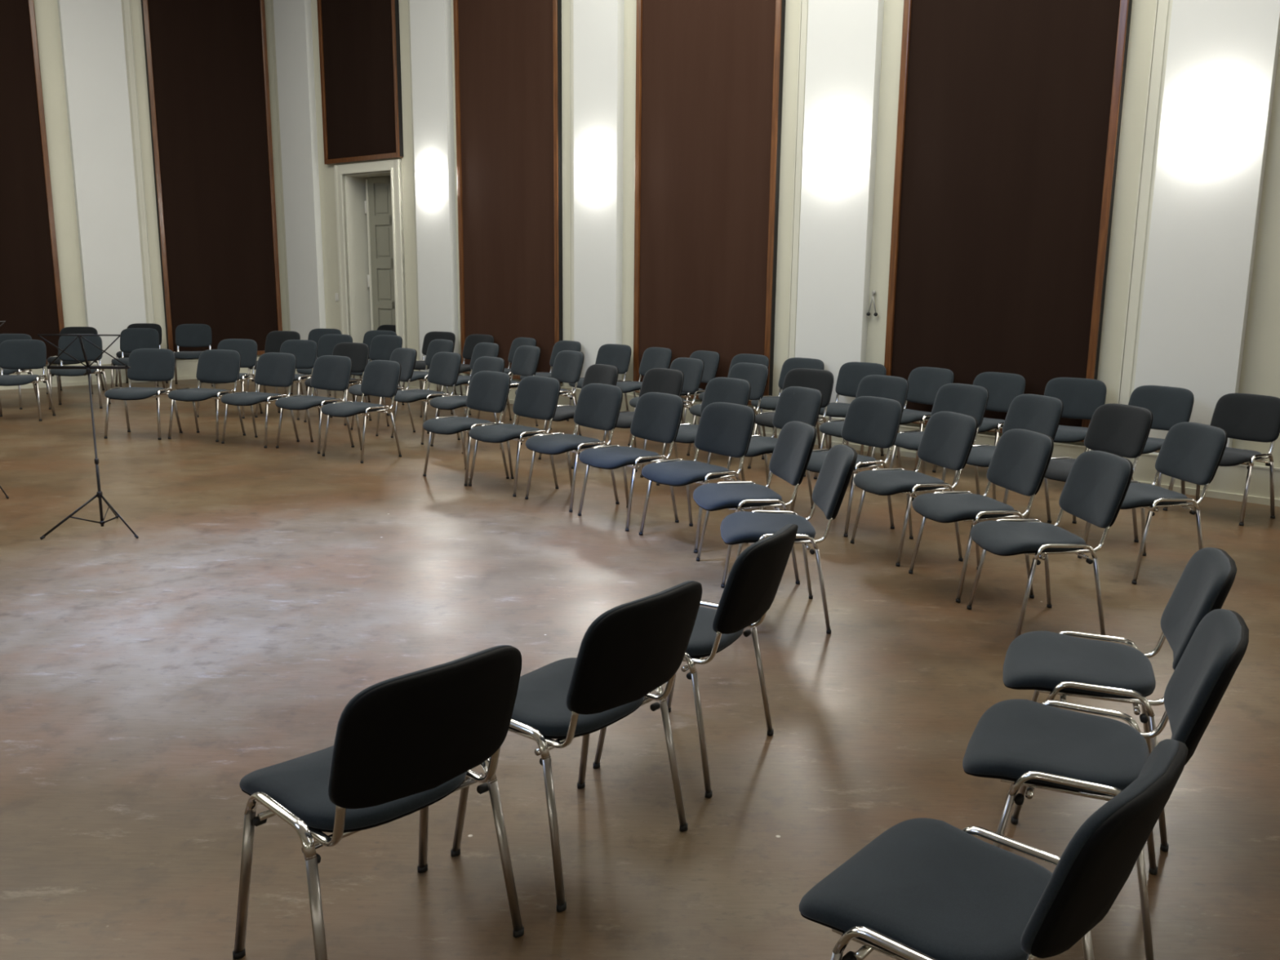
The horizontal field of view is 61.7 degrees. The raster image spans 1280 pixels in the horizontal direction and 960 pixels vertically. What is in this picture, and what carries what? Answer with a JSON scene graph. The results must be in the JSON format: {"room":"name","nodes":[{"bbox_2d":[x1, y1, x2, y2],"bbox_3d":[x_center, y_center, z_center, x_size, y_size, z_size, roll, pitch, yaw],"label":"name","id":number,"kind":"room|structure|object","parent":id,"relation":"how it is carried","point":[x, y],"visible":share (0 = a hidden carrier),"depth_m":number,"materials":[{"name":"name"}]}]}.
{"room":"music room","nodes":[
{"label":"music room","id":0,"kind":"room"},
{"bbox_2d":[33,0,288,366],"bbox_3d":[-9.115,-4.382,13.150,10.000,6.600,0.520,-9,15,-40],"label":"wall","id":1,"kind":"structure","parent":0,"point":[46,14],"depth_m":14.42,"materials":[{"name":"beige paint"}]},
{"bbox_2d":[0,0,64,364],"bbox_3d":[-8.421,-4.365,13.359,1.826,5.900,0.071,-9,15,-40],"label":"wall panel","id":2,"kind":"object","parent":1,"relation":"attached to","point":[31,300],"visible":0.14,"depth_m":13.87,"materials":[{"name":"brown wood"}]},
{"bbox_2d":[57,0,155,364],"bbox_3d":[-7.166,-4.733,14.369,0.885,6.305,0.120,-9,15,-40],"label":"pillar","id":3,"kind":"structure","parent":1,"relation":"attached to","point":[96,36],"depth_m":14.41,"materials":[{"name":"white paint"}]},
{"bbox_2d":[0,356,259,390],"bbox_3d":[-9.096,-1.208,13.403,9.600,0.275,0.146,-9,15,-40],"label":"baseboard","id":4,"kind":"structure","parent":1,"relation":"attached to","point":[186,369],"depth_m":14.76,"materials":[{"name":"beige paint"}]},
{"bbox_2d":[141,0,282,355],"bbox_3d":[-6.081,-4.729,15.316,1.682,5.900,0.071,-9,15,-40],"label":"wall panel","id":5,"kind":"object","parent":1,"relation":"attached to","point":[206,60],"visible":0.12,"depth_m":15.34,"materials":[{"name":"brown wood"}]},
{"bbox_2d":[0,375,1279,959],"bbox_3d":[-2.006,0.566,6.028,22.800,0.200,25.600,1,11,0],"label":"floor","id":6,"kind":"structure","parent":0,"point":[260,590],"depth_m":4.23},
{"bbox_2d":[0,320,8,498],"bbox_3d":[-4.692,-0.508,7.649,0.586,1.225,0.519,5,12,21],"label":"music stand","id":7,"kind":"object","parent":6,"relation":"on","point":[3,322],"visible":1,"depth_m":7.61,"materials":[{"name":"black metal"}]},
{"bbox_2d":[0,333,40,409],"bbox_3d":[-7.303,-1.251,12.310,0.562,0.820,0.619,0,11,-3],"label":"chair","id":8,"kind":"object","parent":6,"relation":"on","point":[3,337],"visible":0.48,"depth_m":12.46,"materials":[{"name":"grey fabric"}]},
{"bbox_2d":[0,339,55,421],"bbox_3d":[-6.613,-1.062,11.390,0.562,0.820,0.619,-1,11,-10],"label":"chair","id":9,"kind":"object","parent":6,"relation":"on","point":[20,354],"visible":1,"depth_m":11.53,"materials":[{"name":"grey fabric"}]},
{"bbox_2d":[46,326,104,394],"bbox_3d":[-7.282,-1.544,13.791,0.562,0.820,0.619,-1,11,-7],"label":"chair","id":10,"kind":"object","parent":6,"relation":"on","point":[70,330],"visible":0.41,"depth_m":13.94,"materials":[{"name":"black fabric"}]},
{"bbox_2d":[48,333,111,409],"bbox_3d":[-6.505,-1.261,12.402,0.562,0.820,0.619,-2,12,-14],"label":"chair","id":11,"kind":"object","parent":6,"relation":"on","point":[74,349],"visible":0.69,"depth_m":12.53,"materials":[{"name":"grey fabric"}]},
{"bbox_2d":[37,333,138,539],"bbox_3d":[-3.329,-0.292,6.629,0.570,1.225,0.586,1,11,0],"label":"music stand","id":12,"kind":"object","parent":6,"relation":"on","point":[99,495],"visible":1,"depth_m":6.51,"materials":[{"name":"black metal"}]},
{"bbox_2d":[111,328,165,391],"bbox_3d":[-6.396,-1.502,13.626,0.562,0.820,0.619,-2,11,-10],"label":"chair","id":13,"kind":"object","parent":6,"relation":"on","point":[131,339],"visible":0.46,"depth_m":13.77,"materials":[{"name":"black fabric"}]},
{"bbox_2d":[115,323,168,386],"bbox_3d":[-6.860,-1.723,14.717,0.562,0.820,0.619,-1,11,-6],"label":"chair","id":14,"kind":"object","parent":6,"relation":"on","point":[153,326],"visible":0.37,"depth_m":14.88,"materials":[{"name":"black fabric"}]},
{"bbox_2d":[103,348,182,439],"bbox_3d":[-4.805,-0.837,10.346,0.562,0.820,0.619,1,11,4],"label":"chair","id":15,"kind":"object","parent":6,"relation":"on","point":[145,364],"visible":0.98,"depth_m":10.48,"materials":[{"name":"grey fabric"}]},
{"bbox_2d":[173,324,213,386],"bbox_3d":[-6.140,-1.714,14.707,0.562,0.820,0.619,-2,12,-14],"label":"chair","id":16,"kind":"object","parent":6,"relation":"on","point":[186,335],"visible":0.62,"depth_m":14.84,"materials":[{"name":"black fabric"}]},
{"bbox_2d":[168,349,245,442],"bbox_3d":[-4.164,-0.821,10.296,0.562,0.820,0.619,4,12,15],"label":"chair","id":17,"kind":"object","parent":6,"relation":"on","point":[215,366],"visible":0.98,"depth_m":10.40,"materials":[{"name":"grey fabric"}]},
{"bbox_2d":[196,338,262,418],"bbox_3d":[-4.531,-1.125,11.812,0.562,0.820,0.619,2,11,7],"label":"chair","id":18,"kind":"object","parent":6,"relation":"on","point":[247,348],"visible":0.45,"depth_m":11.94,"materials":[{"name":"grey fabric"}]},
{"bbox_2d":[220,352,299,448],"bbox_3d":[-3.545,-0.759,10.015,0.562,0.820,0.619,6,12,25],"label":"chair","id":19,"kind":"object","parent":6,"relation":"on","point":[273,369],"visible":0.96,"depth_m":10.07,"materials":[{"name":"grey fabric"}]},
{"bbox_2d":[246,330,303,396],"bbox_3d":[-4.549,-1.427,13.342,0.562,0.820,0.619,3,11,13],"label":"chair","id":20,"kind":"object","parent":6,"relation":"on","point":[274,340],"visible":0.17,"depth_m":13.50,"materials":[{"name":"grey fabric"}]},
{"bbox_2d":[254,339,319,420],"bbox_3d":[-3.868,-1.112,11.782,0.562,0.820,0.619,4,12,17],"label":"chair","id":21,"kind":"object","parent":6,"relation":"on","point":[305,352],"visible":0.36,"depth_m":11.89,"materials":[{"name":"grey fabric"}]},
{"bbox_2d":[275,355,354,453],"bbox_3d":[-2.956,-0.703,9.765,0.562,0.820,0.619,7,13,30],"label":"chair","id":22,"kind":"object","parent":6,"relation":"on","point":[330,372],"visible":0.95,"depth_m":9.81,"materials":[{"name":"grey fabric"}]},
{"bbox_2d":[290,328,344,395],"bbox_3d":[-4.190,-1.542,13.941,0.562,0.820,0.619,3,11,11],"label":"chair","id":23,"kind":"object","parent":6,"relation":"on","point":[314,335],"visible":0.13,"depth_m":14.11,"materials":[{"name":"black fabric"}]},
{"bbox_2d":[296,333,355,401],"bbox_3d":[-3.757,-1.315,12.817,0.562,0.820,0.619,4,12,18],"label":"chair","id":24,"kind":"object","parent":6,"relation":"on","point":[326,343],"visible":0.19,"depth_m":12.98,"materials":[{"name":"grey fabric"}]},
{"bbox_2d":[303,342,371,425],"bbox_3d":[-3.220,-1.036,11.432,0.562,0.820,0.619,5,12,23],"label":"chair","id":25,"kind":"object","parent":6,"relation":"on","point":[358,353],"visible":0.37,"depth_m":11.52,"materials":[{"name":"grey fabric"}]},
{"bbox_2d":[320,360,401,463],"bbox_3d":[-2.415,-0.614,9.338,0.562,0.820,0.619,9,14,37],"label":"chair","id":26,"kind":"object","parent":6,"relation":"on","point":[381,378],"visible":1,"depth_m":9.36,"materials":[{"name":"grey fabric"}]},
{"bbox_2d":[352,324,395,377],"bbox_3d":[-3.666,-1.745,14.993,0.562,0.820,0.619,7,13,31],"label":"chair","id":27,"kind":"object","parent":6,"relation":"on","point":[383,327],"visible":0.04,"depth_m":15.14,"materials":[{"name":"black fabric"}]},
{"bbox_2d":[346,334,404,404],"bbox_3d":[-3.160,-1.300,12.770,0.562,0.820,0.619,6,13,27],"label":"chair","id":28,"kind":"object","parent":6,"relation":"on","point":[382,346],"visible":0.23,"depth_m":12.91,"materials":[{"name":"grey fabric"}]},
{"bbox_2d":[359,330,396,399],"bbox_3d":[-3.408,-1.480,13.667,0.562,0.820,0.619,3,12,14],"label":"chair","id":29,"kind":"object","parent":6,"relation":"on","point":[369,335],"visible":0.06,"depth_m":13.84,"materials":[{"name":"grey fabric"}]},
{"bbox_2d":[232,644,524,959],"bbox_3d":[-0.612,0.749,2.544,0.619,0.820,0.562,11,15,43],"label":"chair","id":30,"kind":"object","parent":6,"relation":"on","point":[404,744],"visible":1,"depth_m":2.34,"materials":[{"name":"grey fabric"}]},
{"bbox_2d":[348,347,417,435],"bbox_3d":[-2.577,-0.902,10.789,0.619,0.820,0.562,-9,15,-41],"label":"chair","id":31,"kind":"object","parent":6,"relation":"on","point":[406,357],"visible":0.44,"depth_m":10.76,"materials":[{"name":"grey fabric"}]},
{"bbox_2d":[393,338,453,417],"bbox_3d":[-2.437,-1.165,12.123,0.619,0.820,0.562,-10,16,-44],"label":"chair","id":32,"kind":"object","parent":6,"relation":"on","point":[435,346],"visible":0.51,"depth_m":12.18,"materials":[{"name":"grey fabric"}]},
{"bbox_2d":[390,351,461,444],"bbox_3d":[-2.053,-0.804,10.322,0.619,0.820,0.562,-10,15,-43],"label":"chair","id":33,"kind":"object","parent":6,"relation":"on","point":[445,366],"visible":0.91,"depth_m":10.33,"materials":[{"name":"grey fabric"}]},
{"bbox_2d":[402,331,456,395],"bbox_3d":[-2.657,-1.448,13.545,0.562,0.820,0.619,6,12,24],"label":"chair","id":34,"kind":"object","parent":6,"relation":"on","point":[429,336],"visible":0.33,"depth_m":13.68,"materials":[{"name":"grey fabric"}]},
{"bbox_2d":[438,333,493,395],"bbox_3d":[-2.116,-1.353,13.089,0.562,0.820,0.619,8,14,35],"label":"chair","id":35,"kind":"object","parent":6,"relation":"on","point":[471,340],"visible":0.32,"depth_m":13.25,"materials":[{"name":"grey fabric"}]},
{"bbox_2d":[422,370,511,486],"bbox_3d":[-1.356,-0.427,8.449,0.562,0.820,0.619,11,15,42],"label":"chair","id":36,"kind":"object","parent":6,"relation":"on","point":[488,390],"visible":0.88,"depth_m":8.46,"materials":[{"name":"grey fabric"}]},
{"bbox_2d":[429,356,505,453],"bbox_3d":[-1.576,-0.705,9.843,0.619,0.820,0.562,-9,15,-41],"label":"chair","id":37,"kind":"object","parent":6,"relation":"on","point":[482,363],"visible":0.5,"depth_m":9.81,"materials":[{"name":"grey fabric"}]},
{"bbox_2d":[437,342,499,420],"bbox_3d":[-1.868,-1.073,11.688,0.619,0.820,0.562,-9,15,-40],"label":"chair","id":38,"kind":"object","parent":6,"relation":"on","point":[484,348],"visible":0.38,"depth_m":11.76,"materials":[{"name":"grey fabric"}]},
{"bbox_2d":[476,345,540,426],"bbox_3d":[-1.382,-0.991,11.298,0.619,0.820,0.562,-8,14,-37],"label":"chair","id":39,"kind":"object","parent":6,"relation":"on","point":[526,359],"visible":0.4,"depth_m":11.36,"materials":[{"name":"grey fabric"}]},
{"bbox_2d":[468,375,560,497],"bbox_3d":[-0.937,-0.350,8.085,0.562,0.820,0.619,11,15,43],"label":"chair","id":40,"kind":"object","parent":6,"relation":"on","point":[536,397],"visible":0.94,"depth_m":8.09,"materials":[{"name":"grey fabric"}]},
{"bbox_2d":[503,337,536,404],"bbox_3d":[-1.553,-1.250,12.601,0.619,0.820,0.562,-9,15,-41],"label":"chair","id":41,"kind":"object","parent":6,"relation":"on","point":[520,341],"visible":0.22,"depth_m":12.74,"materials":[{"name":"grey fabric"}]},
{"bbox_2d":[515,350,584,435],"bbox_3d":[-0.894,-0.862,10.674,0.619,0.820,0.562,-8,14,-38],"label":"chair","id":42,"kind":"object","parent":6,"relation":"on","point":[567,366],"visible":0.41,"depth_m":10.71,"materials":[{"name":"grey fabric"}]},
{"bbox_2d":[520,340,581,405],"bbox_3d":[-1.006,-1.151,12.128,0.619,0.820,0.562,-10,15,-42],"label":"chair","id":43,"kind":"object","parent":6,"relation":"on","point":[561,345],"visible":0.28,"depth_m":12.23,"materials":[{"name":"grey fabric"}]},
{"bbox_2d":[524,383,622,512],"bbox_3d":[-0.463,-0.252,7.610,0.619,0.820,0.562,-9,15,-40],"label":"chair","id":44,"kind":"object","parent":6,"relation":"on","point":[598,406],"visible":0.95,"depth_m":7.59,"materials":[{"name":"grey fabric"}]},
{"bbox_2d":[450,580,702,912],"bbox_3d":[-0.171,0.657,3.031,0.619,0.820,0.562,10,14,38],"label":"chair","id":45,"kind":"object","parent":6,"relation":"on","point":[633,648],"visible":0.89,"depth_m":2.82,"materials":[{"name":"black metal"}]},
{"bbox_2d":[537,364,618,469],"bbox_3d":[-0.524,-0.564,9.187,0.619,0.820,0.562,-7,14,-35],"label":"chair","id":46,"kind":"object","parent":6,"relation":"on","point":[595,373],"visible":0.3,"depth_m":9.19,"materials":[{"name":"grey fabric"}]},
{"bbox_2d":[566,343,631,421],"bbox_3d":[-0.429,-1.047,11.629,0.562,0.820,0.619,10,14,39],"label":"chair","id":47,"kind":"object","parent":6,"relation":"on","point":[619,356],"visible":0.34,"depth_m":11.69,"materials":[{"name":"grey fabric"}]},
{"bbox_2d":[577,391,684,531],"bbox_3d":[-0.055,-0.146,7.096,0.619,0.820,0.562,-8,14,-37],"label":"chair","id":48,"kind":"object","parent":6,"relation":"on","point":[657,416],"visible":0.94,"depth_m":7.07,"materials":[{"name":"grey fabric"}]},
{"bbox_2d":[602,368,684,477],"bbox_3d":[0.019,-0.493,8.853,0.619,0.820,0.562,-9,15,-41],"label":"chair","id":49,"kind":"object","parent":6,"relation":"on","point":[665,380],"visible":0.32,"depth_m":8.90,"materials":[{"name":"black fabric"}]},
{"bbox_2d":[616,346,672,397],"bbox_3d":[-0.006,-0.969,11.260,0.619,0.820,0.562,-8,14,-36],"label":"chair","id":50,"kind":"object","parent":6,"relation":"on","point":[652,357],"visible":0.48,"depth_m":11.31,"materials":[{"name":"grey fabric"}]},
{"bbox_2d":[627,357,704,453],"bbox_3d":[0.250,-0.710,9.961,0.619,0.820,0.562,-8,14,-36],"label":"chair","id":51,"kind":"object","parent":6,"relation":"on","point":[692,369],"visible":0.38,"depth_m":9.95,"materials":[{"name":"grey fabric"}]},
{"bbox_2d":[592,524,798,798],"bbox_3d":[0.192,0.541,3.638,0.619,0.820,0.562,7,13,28],"label":"chair","id":52,"kind":"object","parent":6,"relation":"on","point":[754,578],"visible":0.66,"depth_m":3.40,"materials":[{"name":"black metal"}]},
{"bbox_2d":[639,402,755,553],"bbox_3d":[0.358,-0.041,6.588,0.619,0.820,0.562,-8,14,-37],"label":"chair","id":53,"kind":"object","parent":6,"relation":"on","point":[724,428],"visible":0.97,"depth_m":6.57,"materials":[{"name":"grey fabric"}]},
{"bbox_2d":[680,350,719,423],"bbox_3d":[0.462,-0.884,10.854,0.619,0.820,0.562,-7,14,-34],"label":"chair","id":54,"kind":"object","parent":6,"relation":"on","point":[711,359],"visible":0.32,"depth_m":10.80,"materials":[{"name":"grey fabric"}]},
{"bbox_2d":[656,377,751,485],"bbox_3d":[0.493,-0.348,8.144,0.619,0.820,0.562,-9,14,-39],"label":"chair","id":55,"kind":"object","parent":6,"relation":"on","point":[718,389],"visible":0.34,"depth_m":8.19,"materials":[{"name":"grey fabric"}]},
{"bbox_2d":[686,362,768,462],"bbox_3d":[0.785,-0.607,9.466,0.619,0.820,0.562,-8,14,-38],"label":"chair","id":56,"kind":"object","parent":6,"relation":"on","point":[757,375],"visible":0.41,"depth_m":9.46,"materials":[{"name":"grey fabric"}]},
{"bbox_2d":[697,353,768,436],"bbox_3d":[0.915,-0.803,10.464,0.619,0.820,0.562,-10,16,-44],"label":"chair","id":57,"kind":"object","parent":6,"relation":"on","point":[743,357],"visible":0.12,"depth_m":10.54,"materials":[{"name":"grey fabric"}]},
{"bbox_2d":[693,421,817,588],"bbox_3d":[0.620,0.105,5.862,0.619,0.820,0.562,-2,11,-11],"label":"chair","id":58,"kind":"object","parent":6,"relation":"on","point":[794,445],"visible":0.96,"depth_m":5.77,"materials":[{"name":"grey fabric"}]},
{"bbox_2d":[724,386,822,510],"bbox_3d":[0.932,-0.230,7.573,0.619,0.820,0.562,-5,13,-28],"label":"chair","id":59,"kind":"object","parent":6,"relation":"on","point":[795,403],"visible":0.58,"depth_m":7.59,"materials":[{"name":"grey fabric"}]},
{"bbox_2d":[751,357,824,448],"bbox_3d":[1.382,-0.717,10.055,0.562,0.820,0.619,11,15,42],"label":"chair","id":60,"kind":"object","parent":6,"relation":"on","point":[767,402],"visible":0.38,"depth_m":10.11,"materials":[{"name":"grey fabric"}]},
{"bbox_2d":[720,444,857,634],"bbox_3d":[0.698,0.251,5.128,0.619,0.820,0.562,1,11,0],"label":"chair","id":61,"kind":"object","parent":6,"relation":"on","point":[837,469],"visible":0.9,"depth_m":5.04,"materials":[{"name":"grey fabric"}]},
{"bbox_2d":[747,368,833,476],"bbox_3d":[1.278,-0.498,8.946,0.562,0.820,0.619,10,14,39],"label":"chair","id":62,"kind":"object","parent":6,"relation":"on","point":[822,380],"visible":0.41,"depth_m":8.98,"materials":[{"name":"grey fabric"}]},
{"bbox_2d":[790,395,902,537],"bbox_3d":[1.351,-0.114,7.005,0.619,0.820,0.562,-7,13,-32],"label":"chair","id":63,"kind":"object","parent":6,"relation":"on","point":[869,420],"visible":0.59,"depth_m":6.99,"materials":[{"name":"grey fabric"}]},
{"bbox_2d":[819,361,886,456],"bbox_3d":[1.876,-0.628,9.631,0.562,0.820,0.619,9,14,38],"label":"chair","id":64,"kind":"object","parent":6,"relation":"on","point":[851,374],"visible":0.48,"depth_m":9.76,"materials":[{"name":"grey fabric"}]},
{"bbox_2d":[813,374,908,479],"bbox_3d":[1.760,-0.397,8.457,0.619,0.820,0.562,-9,15,-40],"label":"chair","id":65,"kind":"object","parent":6,"relation":"on","point":[895,388],"visible":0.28,"depth_m":8.48,"materials":[{"name":"grey fabric"}]},
{"bbox_2d":[866,366,954,471],"bbox_3d":[2.339,-0.544,9.228,0.619,0.820,0.562,-8,14,-36],"label":"chair","id":66,"kind":"object","parent":6,"relation":"on","point":[924,382],"visible":0.49,"depth_m":9.29,"materials":[{"name":"grey fabric"}]},
{"bbox_2d":[850,411,977,566],"bbox_3d":[1.612,0.024,6.322,0.619,0.820,0.562,-3,12,-17],"label":"chair","id":67,"kind":"object","parent":6,"relation":"on","point":[948,438],"visible":0.98,"depth_m":6.26,"materials":[{"name":"grey fabric"}]},
{"bbox_2d":[888,382,988,494],"bbox_3d":[2.192,-0.281,7.892,0.619,0.820,0.562,-7,13,-32],"label":"chair","id":68,"kind":"object","parent":6,"relation":"on","point":[971,400],"visible":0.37,"depth_m":7.90,"materials":[{"name":"grey fabric"}]},
{"bbox_2d":[932,372,1026,472],"bbox_3d":[2.805,-0.455,8.805,0.619,0.820,0.562,-9,15,-41],"label":"chair","id":69,"kind":"object","parent":6,"relation":"on","point":[1002,388],"visible":0.34,"depth_m":8.84,"materials":[{"name":"grey fabric"}]},
{"bbox_2d":[908,428,1053,603],"bbox_3d":[1.791,0.158,5.653,0.619,0.820,0.562,-2,11,-12],"label":"chair","id":70,"kind":"object","parent":6,"relation":"on","point":[1020,460],"visible":0.97,"depth_m":5.59,"materials":[{"name":"grey fabric"}]},
{"bbox_2d":[799,738,1187,959],"bbox_3d":[0.660,0.855,2.075,0.619,0.820,0.562,10,15,40],"label":"chair","id":71,"kind":"object","parent":6,"relation":"on","point":[923,888],"visible":1,"depth_m":1.99,"materials":[{"name":"grey fabric"}]},
{"bbox_2d":[951,394,1063,523],"bbox_3d":[2.476,-0.153,7.261,0.619,0.820,0.562,-4,12,-23],"label":"chair","id":72,"kind":"object","parent":6,"relation":"on","point":[1042,414],"visible":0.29,"depth_m":7.24,"materials":[{"name":"grey fabric"}]},
{"bbox_2d":[966,450,1133,641],"bbox_3d":[1.899,0.288,5.005,0.619,0.820,0.562,0,11,-5],"label":"chair","id":73,"kind":"object","parent":6,"relation":"on","point":[1095,490],"visible":0.98,"depth_m":4.92,"materials":[{"name":"grey fabric"}]},
{"bbox_2d":[1044,377,1106,450],"bbox_3d":[3.315,-0.367,8.386,0.562,0.820,0.619,9,14,36],"label":"chair","id":74,"kind":"object","parent":6,"relation":"on","point":[1080,397],"visible":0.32,"depth_m":8.46,"materials":[{"name":"grey fabric"}]},
{"bbox_2d":[1024,403,1152,544],"bbox_3d":[2.836,-0.054,6.778,0.619,0.820,0.562,-4,12,-21],"label":"chair","id":75,"kind":"object","parent":6,"relation":"on","point":[1123,430],"visible":0.56,"depth_m":6.76,"materials":[{"name":"grey fabric"}]},
{"bbox_2d":[962,608,1248,959],"bbox_3d":[1.166,0.725,2.759,0.619,0.820,0.562,6,12,25],"label":"chair","id":76,"kind":"object","parent":6,"relation":"on","point":[1017,742],"visible":0.77,"depth_m":2.67,"materials":[{"name":"grey fabric"}]},
{"bbox_2d":[1002,546,1236,852],"bbox_3d":[1.460,0.612,3.346,0.619,0.820,0.562,5,12,20],"label":"chair","id":77,"kind":"object","parent":6,"relation":"on","point":[1065,663],"visible":0.87,"depth_m":3.25,"materials":[{"name":"grey fabric"}]},
{"bbox_2d":[1077,422,1227,584],"bbox_3d":[2.861,0.101,5.995,0.619,0.820,0.562,-1,11,-9],"label":"chair","id":78,"kind":"object","parent":6,"relation":"on","point":[1192,452],"visible":0.8,"depth_m":5.89,"materials":[{"name":"grey fabric"}]},
{"bbox_2d":[1128,385,1194,508],"bbox_3d":[3.682,-0.261,7.868,0.619,0.820,0.562,-8,14,-37],"label":"chair","id":79,"kind":"object","parent":6,"relation":"on","point":[1169,406],"visible":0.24,"depth_m":7.89,"materials":[{"name":"grey fabric"}]},
{"bbox_2d":[1163,392,1279,525],"bbox_3d":[4.060,-0.166,7.410,0.619,0.820,0.562,-7,13,-33],"label":"chair","id":80,"kind":"object","parent":6,"relation":"on","point":[1243,416],"visible":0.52,"depth_m":7.40,"materials":[{"name":"grey fabric"}]},
{"bbox_2d":[270,0,1279,467],"bbox_3d":[1.803,-3.703,10.280,19.450,6.600,0.850,10,15,40],"label":"wall","id":81,"kind":"structure","parent":0,"point":[1260,375],"depth_m":9.71,"materials":[{"name":"beige paint"}]},
{"bbox_2d":[272,0,325,357],"bbox_3d":[-4.970,-4.938,15.514,0.943,6.305,0.120,10,15,40],"label":"trim","id":82,"kind":"structure","parent":81,"relation":"attached to","point":[293,33],"depth_m":15.46,"materials":[{"name":"white paint"}]},
{"bbox_2d":[334,293,338,301],"bbox_3d":[-4.372,-2.638,15.453,0.080,0.110,0.014,10,15,40],"label":"light switch","id":83,"kind":"object","parent":81,"relation":"attached to","point":[336,295],"visible":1,"depth_m":15.44,"materials":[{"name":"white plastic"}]},
{"bbox_2d":[316,0,403,164],"bbox_3d":[-3.753,-5.884,14.243,1.751,3.170,0.071,10,15,40],"label":"wall panel","id":84,"kind":"object","parent":81,"relation":"attached to","point":[360,56],"visible":1,"depth_m":14.31,"materials":[{"name":"brown wood"}]},
{"bbox_2d":[344,170,391,378],"bbox_3d":[-3.536,-2.799,15.020,1.150,2.880,0.500,10,15,40],"label":"trim","id":85,"kind":"structure","parent":81,"relation":"attached to","point":[354,184],"depth_m":15.24,"materials":[{"name":"paint"}]},
{"bbox_2d":[333,159,407,386],"bbox_3d":[-3.713,-2.826,14.811,1.490,3.010,0.075,10,15,40],"label":"trim","id":86,"kind":"structure","parent":81,"relation":"attached to","point":[394,166],"depth_m":14.49,"materials":[{"name":"paint"}]},
{"bbox_2d":[364,176,395,330],"bbox_3d":[-3.487,-2.804,15.075,1.068,2.830,0.109,9,14,37],"label":"door","id":87,"kind":"structure","parent":81,"relation":"in","point":[378,204],"depth_m":15.15,"materials":[{"name":"grey paint"}]},
{"bbox_2d":[416,162,439,199],"bbox_3d":[-2.693,-3.777,13.515,0.450,0.450,0.126,10,15,40],"label":"wall lamp","id":88,"kind":"object","parent":81,"relation":"attached to","point":[428,180],"visible":1,"depth_m":13.44,"materials":[{"name":"white glass"}]},
{"bbox_2d":[408,0,458,371],"bbox_3d":[-2.640,-4.514,13.495,0.815,6.305,0.120,10,15,40],"label":"trim","id":89,"kind":"structure","parent":81,"relation":"attached to","point":[429,21],"depth_m":13.48,"materials":[{"name":"white paint"}]},
{"bbox_2d":[453,0,563,383],"bbox_3d":[-1.570,-4.147,12.606,1.786,5.900,0.072,10,15,40],"label":"wall panel","id":90,"kind":"object","parent":81,"relation":"attached to","point":[508,53],"visible":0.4,"depth_m":12.66,"materials":[{"name":"brown wood"}]},
{"bbox_2d":[569,0,624,388],"bbox_3d":[-0.497,-4.125,11.639,0.788,6.305,0.120,10,15,40],"label":"trim","id":91,"kind":"structure","parent":81,"relation":"attached to","point":[596,26],"depth_m":11.71,"materials":[{"name":"white paint"}]},
{"bbox_2d":[633,0,786,404],"bbox_3d":[0.647,-3.744,10.685,1.803,5.900,0.071,10,15,40],"label":"wall panel","id":92,"kind":"object","parent":81,"relation":"attached to","point":[709,73],"visible":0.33,"depth_m":10.78,"materials":[{"name":"brown wood"}]},
{"bbox_2d":[294,368,1279,506],"bbox_3d":[1.679,-0.494,10.347,18.850,0.275,0.146,10,15,40],"label":"baseboard","id":93,"kind":"structure","parent":81,"relation":"attached to","point":[1228,482],"depth_m":8.30,"materials":[{"name":"beige paint"}]},
{"bbox_2d":[787,0,884,418],"bbox_3d":[1.774,-3.713,9.671,0.850,6.305,0.120,10,15,40],"label":"pillar","id":94,"kind":"structure","parent":81,"relation":"attached to","point":[840,48],"depth_m":9.80,"materials":[{"name":"white paint"}]},
{"bbox_2d":[866,290,877,315],"bbox_3d":[2.121,-1.610,9.768,0.110,0.231,0.038,10,15,40],"label":"pull cord","id":95,"kind":"object","parent":81,"relation":"attached to","point":[873,292],"visible":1,"depth_m":9.76,"materials":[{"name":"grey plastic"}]},
{"bbox_2d":[884,0,1132,442],"bbox_3d":[2.960,-3.324,8.682,1.866,5.900,0.072,10,15,40],"label":"wall panel","id":96,"kind":"object","parent":81,"relation":"attached to","point":[1009,118],"visible":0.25,"depth_m":8.81,"materials":[{"name":"brown wood"}]},
{"bbox_2d":[1117,0,1279,454],"bbox_3d":[4.107,-3.290,7.651,0.839,6.305,0.120,10,15,40],"label":"column","id":97,"kind":"structure","parent":81,"relation":"attached to","point":[1197,220],"depth_m":7.85,"materials":[{"name":"white paint"}]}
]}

